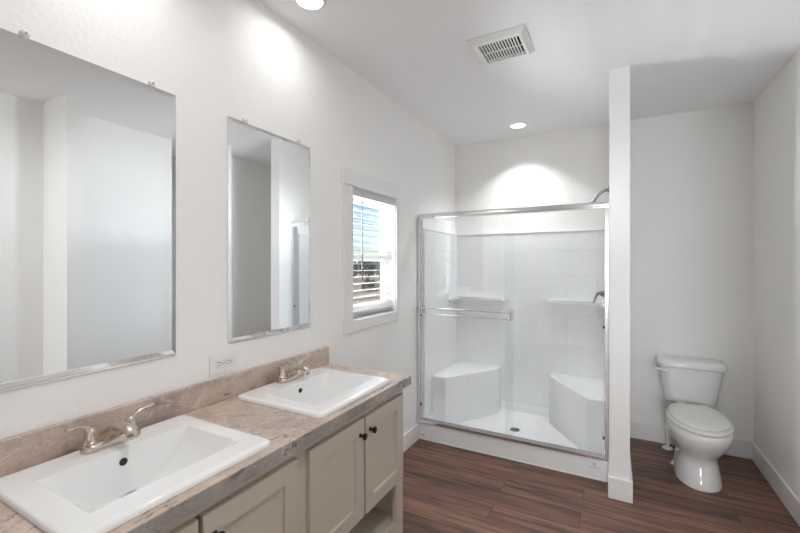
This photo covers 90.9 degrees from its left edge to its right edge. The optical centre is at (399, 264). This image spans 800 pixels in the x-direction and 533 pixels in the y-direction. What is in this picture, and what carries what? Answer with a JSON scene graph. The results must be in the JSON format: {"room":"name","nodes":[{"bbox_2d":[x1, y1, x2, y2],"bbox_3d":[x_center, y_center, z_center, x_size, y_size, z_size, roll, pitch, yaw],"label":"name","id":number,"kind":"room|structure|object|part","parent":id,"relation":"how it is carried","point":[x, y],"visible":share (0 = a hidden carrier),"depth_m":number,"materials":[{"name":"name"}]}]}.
{"room":"bathroom","nodes":[
{"label":"bathroom","id":0,"kind":"room"},
{"bbox_2d":[0,0,454,439],"bbox_3d":[-1.577,0.117,0.113,0.118,2.565,8.934,0,0,28],"label":"wall","id":1,"kind":"structure","parent":0,"point":[220,59],"depth_m":1.64,"materials":[{"name":"white paint"}]},
{"bbox_2d":[0,28,175,391],"bbox_3d":[-0.917,-0.148,1.189,0.016,0.948,0.496,0,0,28],"label":"wall mirror","id":2,"kind":"object","parent":1,"relation":"attached to","point":[88,149],"visible":1,"depth_m":1.16,"materials":[{"name":"white mirror"}]},
{"bbox_2d":[0,346,328,477],"bbox_3d":[-0.758,0.494,1.476,0.019,0.090,1.528,0,0,28],"label":"backsplash","id":3,"kind":"structure","parent":1,"relation":"attached to","point":[22,451],"depth_m":1.30,"materials":[{"name":"stone"}]},
{"bbox_2d":[209,350,236,375],"bbox_3d":[-0.708,0.396,1.581,0.010,0.075,0.124,0,0,28],"label":"wall outlet","id":4,"kind":"object","parent":1,"relation":"attached to","point":[227,361],"visible":1,"depth_m":1.57,"materials":[{"name":"white plastic"}]},
{"bbox_2d":[216,359,223,368],"bbox_3d":[-0.715,0.396,1.562,0.006,0.032,0.033,0,0,28],"label":"receptacle","id":5,"kind":"object","parent":4,"relation":"attached to","point":[219,362],"depth_m":1.56,"materials":[{"name":"white plastic"}]},
{"bbox_2d":[224,357,231,365],"bbox_3d":[-0.697,0.396,1.597,0.006,0.032,0.033,0,0,28],"label":"receptacle","id":6,"kind":"object","parent":4,"relation":"attached to","point":[227,360],"depth_m":1.60,"materials":[{"name":"white plastic"}]},
{"bbox_2d":[227,116,309,343],"bbox_3d":[-0.578,-0.147,1.814,0.016,0.946,0.494,0,0,28],"label":"wall mirror","id":7,"kind":"object","parent":1,"relation":"attached to","point":[268,173],"visible":1,"depth_m":1.77,"materials":[{"name":"white mirror"}]},
{"bbox_2d":[341,166,399,333],"bbox_3d":[-0.219,-0.079,2.594,0.133,0.967,0.684,0,0,28],"label":"window","id":8,"kind":"structure","parent":1,"relation":"in","point":[350,179],"depth_m":2.59,"materials":[{"name":"white wood"}]},
{"bbox_3d":[-0.237,0.120,2.638,0.022,0.360,0.502,0,0,28],"label":"sash","id":9,"kind":"part","parent":8,"relation":"part of","materials":[{"name":"white plastic"}]},
{"bbox_3d":[-0.243,-0.064,2.642,0.045,0.808,0.538,0,0,28],"label":"frame","id":10,"kind":"part","parent":8,"relation":"part of","materials":[{"name":"white plastic"}]},
{"bbox_2d":[353,188,393,314],"bbox_3d":[-0.193,-0.075,2.614,0.066,0.778,0.526,0,0,28],"label":"window blind","id":11,"kind":"object","parent":8,"relation":"attached to","point":[360,194],"visible":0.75,"depth_m":2.61,"materials":[{"name":"grey plastic"}]},
{"bbox_3d":[-0.199,0.304,2.618,0.050,0.020,0.514,0,0,28],"label":"rail","id":12,"kind":"part","parent":11,"relation":"part of","materials":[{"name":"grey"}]},
{"bbox_3d":[-0.119,-0.065,2.764,0.041,0.717,0.002,0,0,28],"label":"ladder cord","id":13,"kind":"part","parent":11,"relation":"part of","materials":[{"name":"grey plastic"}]},
{"bbox_2d":[403,423,418,452],"bbox_3d":[-0.121,1.336,2.658,0.014,0.128,1.134,0,0,28],"label":"baseboard","id":14,"kind":"structure","parent":1,"relation":"attached to","point":[411,436],"depth_m":3.02,"materials":[{"name":"white"}]},
{"bbox_2d":[258,0,799,146],"bbox_3d":[-0.547,-1.215,-0.446,2.545,0.100,8.934,0,0,28],"label":"ceiling","id":15,"kind":"structure","parent":0,"point":[681,56],"depth_m":2.17,"materials":[{"name":"white paint"}]},
{"bbox_2d":[294,0,325,10],"bbox_3d":[-0.397,-1.159,1.734,0.144,0.011,0.144,0,0,28],"label":"recessed light","id":16,"kind":"object","parent":15,"relation":"in","point":[311,5],"visible":1,"depth_m":1.75,"materials":[{"name":"white plastic"}]},
{"bbox_2d":[466,24,534,64],"bbox_3d":[0.539,-1.152,2.099,0.296,0.026,0.273,0,0,28],"label":"exhaust fan","id":17,"kind":"object","parent":15,"relation":"attached to","point":[513,42],"visible":1,"depth_m":2.06,"materials":[{"name":"white plastic"}]},
{"bbox_2d":[509,122,526,128],"bbox_3d":[0.989,-1.159,3.297,0.144,0.011,0.144,0,0,28],"label":"recessed light","id":18,"kind":"object","parent":15,"relation":"in","point":[515,125],"visible":1,"depth_m":3.28,"materials":[{"name":"white plastic"}]},
{"bbox_2d":[403,437,799,532],"bbox_3d":[-0.547,1.440,-0.446,2.545,0.080,8.934,0,0,28],"label":"floor","id":19,"kind":"structure","parent":0,"point":[447,489],"depth_m":2.36,"materials":[{"name":"wood"}]},
{"bbox_2d":[161,389,402,532],"bbox_3d":[-0.533,0.991,1.356,0.528,0.819,1.496,0,0,28],"label":"vanity cabinet","id":20,"kind":"object","parent":19,"relation":"on","point":[349,479],"visible":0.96,"depth_m":1.42,"materials":[{"name":"beige wood"}]},
{"bbox_3d":[-0.572,0.816,0.809,0.018,0.398,0.332,0,0,28],"label":"door","id":21,"kind":"part","parent":20,"relation":"part of","materials":[{"name":"beige paint"}]},
{"bbox_2d":[0,346,410,532],"bbox_3d":[-0.538,0.514,1.357,0.518,0.131,1.528,0,0,28],"label":"countertop","id":22,"kind":"structure","parent":20,"relation":"on","point":[215,400],"depth_m":1.26,"materials":[{"name":"stone"}]},
{"bbox_2d":[64,403,153,454],"bbox_3d":[-0.806,0.482,1.131,0.136,0.084,0.229,0,0,28],"label":"faucet","id":23,"kind":"object","parent":22,"relation":"on","point":[119,432],"visible":1,"depth_m":1.11,"materials":[{"name":"silver metal"}]},
{"bbox_3d":[-0.875,0.462,1.082,0.025,0.043,0.076,0,0,15],"label":"lever","id":24,"kind":"part","parent":23,"relation":"part of","materials":[{"name":"silver metal"}]},
{"bbox_3d":[-0.869,0.480,1.106,0.043,0.043,0.043,0,0,28],"label":"handle","id":25,"kind":"part","parent":23,"relation":"part of","materials":[{"name":"silver metal"}]},
{"bbox_3d":[-0.842,0.513,1.151,0.053,0.022,0.154,0,0,28],"label":"plate","id":26,"kind":"part","parent":23,"relation":"part of","materials":[{"name":"silver metal"}]},
{"bbox_3d":[-0.805,0.483,1.131,0.132,0.068,0.070,0,0,28],"label":"spout","id":27,"kind":"part","parent":23,"relation":"part of","materials":[{"name":"silver metal"}]},
{"bbox_3d":[-0.819,0.480,1.197,0.043,0.043,0.043,0,0,28],"label":"handle","id":28,"kind":"part","parent":23,"relation":"part of","materials":[{"name":"silver metal"}]},
{"bbox_3d":[-0.802,0.462,1.216,0.025,0.043,0.076,0,0,42],"label":"lever","id":29,"kind":"part","parent":23,"relation":"part of","materials":[{"name":"silver metal"}]},
{"bbox_2d":[0,415,269,532],"bbox_3d":[-0.690,0.587,1.062,0.436,0.126,0.500,0,0,28],"label":"sink","id":30,"kind":"object","parent":22,"relation":"in","point":[102,491],"visible":0.88,"depth_m":1.04,"materials":[{"name":"white ceramic"}]},
{"bbox_2d":[272,356,310,383],"bbox_3d":[-0.459,0.482,1.770,0.136,0.084,0.229,0,0,28],"label":"faucet","id":31,"kind":"object","parent":22,"relation":"on","point":[295,372],"visible":1,"depth_m":1.75,"materials":[{"name":"silver metal"}]},
{"bbox_3d":[-0.522,0.480,1.746,0.043,0.043,0.043,0,0,28],"label":"handle","id":32,"kind":"part","parent":31,"relation":"part of","materials":[{"name":"silver metal"}]},
{"bbox_3d":[-0.496,0.513,1.790,0.053,0.022,0.154,0,0,28],"label":"plate","id":33,"kind":"part","parent":31,"relation":"part of","materials":[{"name":"silver metal"}]},
{"bbox_3d":[-0.458,0.483,1.770,0.132,0.068,0.070,0,0,28],"label":"spout","id":34,"kind":"part","parent":31,"relation":"part of","materials":[{"name":"silver metal"}]},
{"bbox_3d":[-0.456,0.462,1.855,0.025,0.043,0.076,0,0,42],"label":"lever","id":35,"kind":"part","parent":31,"relation":"part of","materials":[{"name":"silver metal"}]},
{"bbox_2d":[238,367,389,417],"bbox_3d":[-0.348,0.587,1.693,0.436,0.126,0.500,0,0,28],"label":"sink","id":36,"kind":"object","parent":22,"relation":"in","point":[323,392],"visible":0.84,"depth_m":1.70,"materials":[{"name":"white ceramic"}]},
{"bbox_3d":[-0.409,0.816,1.110,0.018,0.398,0.330,0,0,28],"label":"door","id":37,"kind":"part","parent":20,"relation":"part of","materials":[{"name":"beige paint"}]},
{"bbox_3d":[-0.227,0.816,1.446,0.018,0.398,0.319,0,0,28],"label":"door","id":38,"kind":"part","parent":20,"relation":"part of","materials":[{"name":"beige paint"}]},
{"bbox_3d":[-0.144,0.677,1.548,0.029,0.027,0.027,0,0,28],"label":"knob","id":39,"kind":"part","parent":20,"relation":"part of","materials":[{"name":"black metal"}]},
{"bbox_2d":[348,507,391,532],"bbox_3d":[-0.558,1.225,1.370,0.450,0.018,1.460,0,0,28],"label":"shelf","id":40,"kind":"object","parent":20,"relation":"attached to","point":[379,519],"depth_m":1.85,"materials":[{"name":"beige paint"}]},
{"bbox_3d":[-0.110,0.677,1.611,0.029,0.027,0.027,0,0,28],"label":"knob","id":41,"kind":"part","parent":20,"relation":"part of","materials":[{"name":"black metal"}]},
{"bbox_3d":[-0.069,0.816,1.738,0.018,0.398,0.322,0,0,28],"label":"door","id":42,"kind":"part","parent":20,"relation":"part of","materials":[{"name":"beige paint"}]},
{"bbox_2d":[419,220,608,481],"bbox_3d":[0.942,0.555,3.208,1.354,1.690,0.844,0,0,28],"label":"shower stall","id":43,"kind":"object","parent":19,"relation":"on","point":[539,374],"visible":0.83,"depth_m":3.42,"materials":[{"name":"white plastic"}]},
{"bbox_3d":[0.374,0.490,3.555,0.024,1.536,0.775,0,0,28],"label":"panel","id":44,"kind":"part","parent":43,"relation":"part of","materials":[{"name":"white plastic"}]},
{"bbox_3d":[0.608,1.151,3.506,0.432,0.406,0.594,0,0,28],"label":"corner seat","id":45,"kind":"part","parent":43,"relation":"part of","materials":[{"name":"white plastic"}]},
{"bbox_2d":[417,201,608,461],"bbox_3d":[0.738,0.429,2.833,1.350,1.660,0.110,0,0,28],"label":"shower door frame","id":46,"kind":"structure","parent":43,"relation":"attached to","point":[593,205],"depth_m":2.78,"materials":[{"name":"silver metal"}]},
{"bbox_3d":[0.747,-0.381,2.850,1.350,0.041,0.071,0,0,28],"label":"header rail","id":47,"kind":"part","parent":46,"relation":"part of","materials":[{"name":"silver metal"}]},
{"bbox_2d":[419,399,608,481],"bbox_3d":[0.944,1.329,3.211,1.354,0.140,0.837,0,0,28],"label":"basin","id":48,"kind":"object","parent":43,"relation":"in","point":[515,417],"depth_m":3.07,"materials":[{"name":"white plastic"}]},
{"bbox_3d":[1.138,0.490,3.570,1.306,1.536,0.021,0,0,28],"label":"panel","id":49,"kind":"part","parent":43,"relation":"part of","materials":[{"name":"white plastic"}]},
{"bbox_3d":[1.375,1.151,3.091,0.432,0.406,0.594,0,0,28],"label":"corner seat","id":50,"kind":"part","parent":43,"relation":"part of","materials":[{"name":"white plastic"}]},
{"bbox_2d":[593,289,604,303],"bbox_3d":[1.477,0.230,2.919,0.088,0.129,0.100,0,0,28],"label":"shower valve","id":51,"kind":"object","parent":43,"relation":"attached to","point":[601,293],"visible":0.84,"depth_m":2.90,"materials":[{"name":"silver metal"}]},
{"bbox_3d":[1.464,0.245,2.926,0.059,0.098,0.034,0,0,28],"label":"lever","id":52,"kind":"part","parent":51,"relation":"part of","materials":[{"name":"silver metal"}]},
{"bbox_2d":[662,401,672,449],"bbox_3d":[2.038,1.212,3.001,0.072,0.375,0.091,0,0,28],"label":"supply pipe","id":53,"kind":"object","parent":19,"relation":"on","point":[666,447],"visible":0.59,"depth_m":2.98,"materials":[{"name":"white plastic"}]},
{"bbox_2d":[655,354,733,492],"bbox_3d":[1.998,1.053,2.657,0.432,0.694,0.768,0,0,28],"label":"toilet","id":54,"kind":"object","parent":19,"relation":"on","point":[702,434],"visible":1,"depth_m":2.56,"materials":[{"name":"white ceramic"}]},
{"bbox_3d":[1.936,0.781,2.915,0.079,0.032,0.030,0,0,28],"label":"flush lever","id":55,"kind":"part","parent":54,"relation":"part of","materials":[{"name":"white plastic"}]},
{"bbox_3d":[2.142,0.891,2.909,0.386,0.264,0.188,0,0,28],"label":"tank","id":56,"kind":"part","parent":54,"relation":"part of","materials":[{"name":"white ceramic"}]},
{"bbox_3d":[2.138,0.732,2.901,0.418,0.052,0.205,0,0,28],"label":"tank lid","id":57,"kind":"part","parent":54,"relation":"part of","materials":[{"name":"white ceramic"}]},
{"bbox_3d":[1.939,0.990,2.558,0.314,0.022,0.484,0,0,28],"label":"lid","id":58,"kind":"part","parent":54,"relation":"part of","materials":[{"name":"white plastic"}]},
{"bbox_3d":[1.930,1.012,2.542,0.340,0.020,0.501,0,0,28],"label":"seat","id":59,"kind":"part","parent":54,"relation":"part of","materials":[{"name":"white plastic"}]},
{"bbox_3d":[1.953,1.212,2.583,0.344,0.376,0.596,0,0,28],"label":"bowl","id":60,"kind":"part","parent":54,"relation":"part of","materials":[{"name":"white ceramic"}]},
{"bbox_2d":[455,102,753,441],"bbox_3d":[1.571,0.117,3.418,2.265,2.565,0.120,0,0,28],"label":"wall","id":61,"kind":"structure","parent":0,"point":[692,172],"depth_m":3.08,"materials":[{"name":"white paint"}]},
{"bbox_2d":[630,421,752,458],"bbox_3d":[2.184,1.336,3.010,0.799,0.128,0.014,0,0,28],"label":"baseboard","id":62,"kind":"structure","parent":61,"relation":"attached to","point":[741,448],"depth_m":3.08,"materials":[{"name":"white"}]},
{"bbox_2d":[608,66,632,503],"bbox_3d":[1.547,0.117,2.778,0.128,2.565,1.029,0,0,28],"label":"wall","id":63,"kind":"structure","parent":0,"point":[619,79],"depth_m":2.34,"materials":[{"name":"white paint"}]},
{"bbox_2d":[589,187,608,202],"bbox_3d":[1.472,-0.497,2.921,0.150,0.156,0.062,0,0,28],"label":"shower spray","id":64,"kind":"object","parent":63,"relation":"attached to","point":[604,190],"visible":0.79,"depth_m":2.91,"materials":[{"name":"silver metal"}]},
{"bbox_3d":[1.487,-0.515,2.913,0.099,0.081,0.021,0,0,28],"label":"arm","id":65,"kind":"part","parent":64,"relation":"part of","materials":[{"name":"silver metal"}]},
{"bbox_2d":[754,49,799,499],"bbox_3d":[0.518,0.117,-1.024,0.120,2.565,8.934,0,0,28],"label":"wall","id":66,"kind":"structure","parent":0,"point":[777,108],"depth_m":2.40,"materials":[{"name":"white paint"}]},
{"bbox_2d":[752,442,799,526],"bbox_3d":[1.267,1.336,0.496,0.014,0.128,5.280,0,0,28],"label":"baseboard","id":67,"kind":"structure","parent":66,"relation":"attached to","point":[783,491],"depth_m":2.38,"materials":[{"name":"white"}]},
{"label":"outside","id":68,"kind":"structure","parent":0,"visible":0},
{"bbox_2d":[353,273,379,305],"bbox_3d":[-3.002,2.100,81.261,200.000,0.100,260.000,0,0,28],"label":"ground","id":69,"kind":"structure","parent":68,"point":[377,279],"depth_m":28.42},
{"bbox_2d":[353,263,359,276],"bbox_3d":[-6.238,0.716,41.597,3.982,2.736,3.920,0,0,28],"label":"desert shrub","id":70,"kind":"object","parent":69,"relation":"on","point":[355,264],"visible":0.09,"depth_m":41.70,"materials":[{"name":"green plant"}]},
{"bbox_2d":[354,261,379,279],"bbox_3d":[-3.907,0.640,47.745,3.718,2.893,3.712,0,0,-18],"label":"desert shrub","id":71,"kind":"object","parent":69,"relation":"on","point":[367,265],"visible":0.63,"depth_m":47.06,"materials":[{"name":"green plant"}]},
{"bbox_2d":[362,279,378,290],"bbox_3d":[-2.292,1.608,29.920,1.501,1.021,1.511,0,0,28],"label":"desert shrub","id":72,"kind":"object","parent":69,"relation":"on","point":[373,285],"visible":0.89,"depth_m":29.53,"materials":[{"name":"green plant"}]},
{"bbox_2d":[372,262,379,277],"bbox_3d":[-1.062,0.708,42.137,3.878,2.753,3.736,0,0,28],"label":"desert shrub","id":73,"kind":"object","parent":69,"relation":"on","point":[378,264],"visible":0.08,"depth_m":41.84,"materials":[{"name":"green plant"}]}
]}

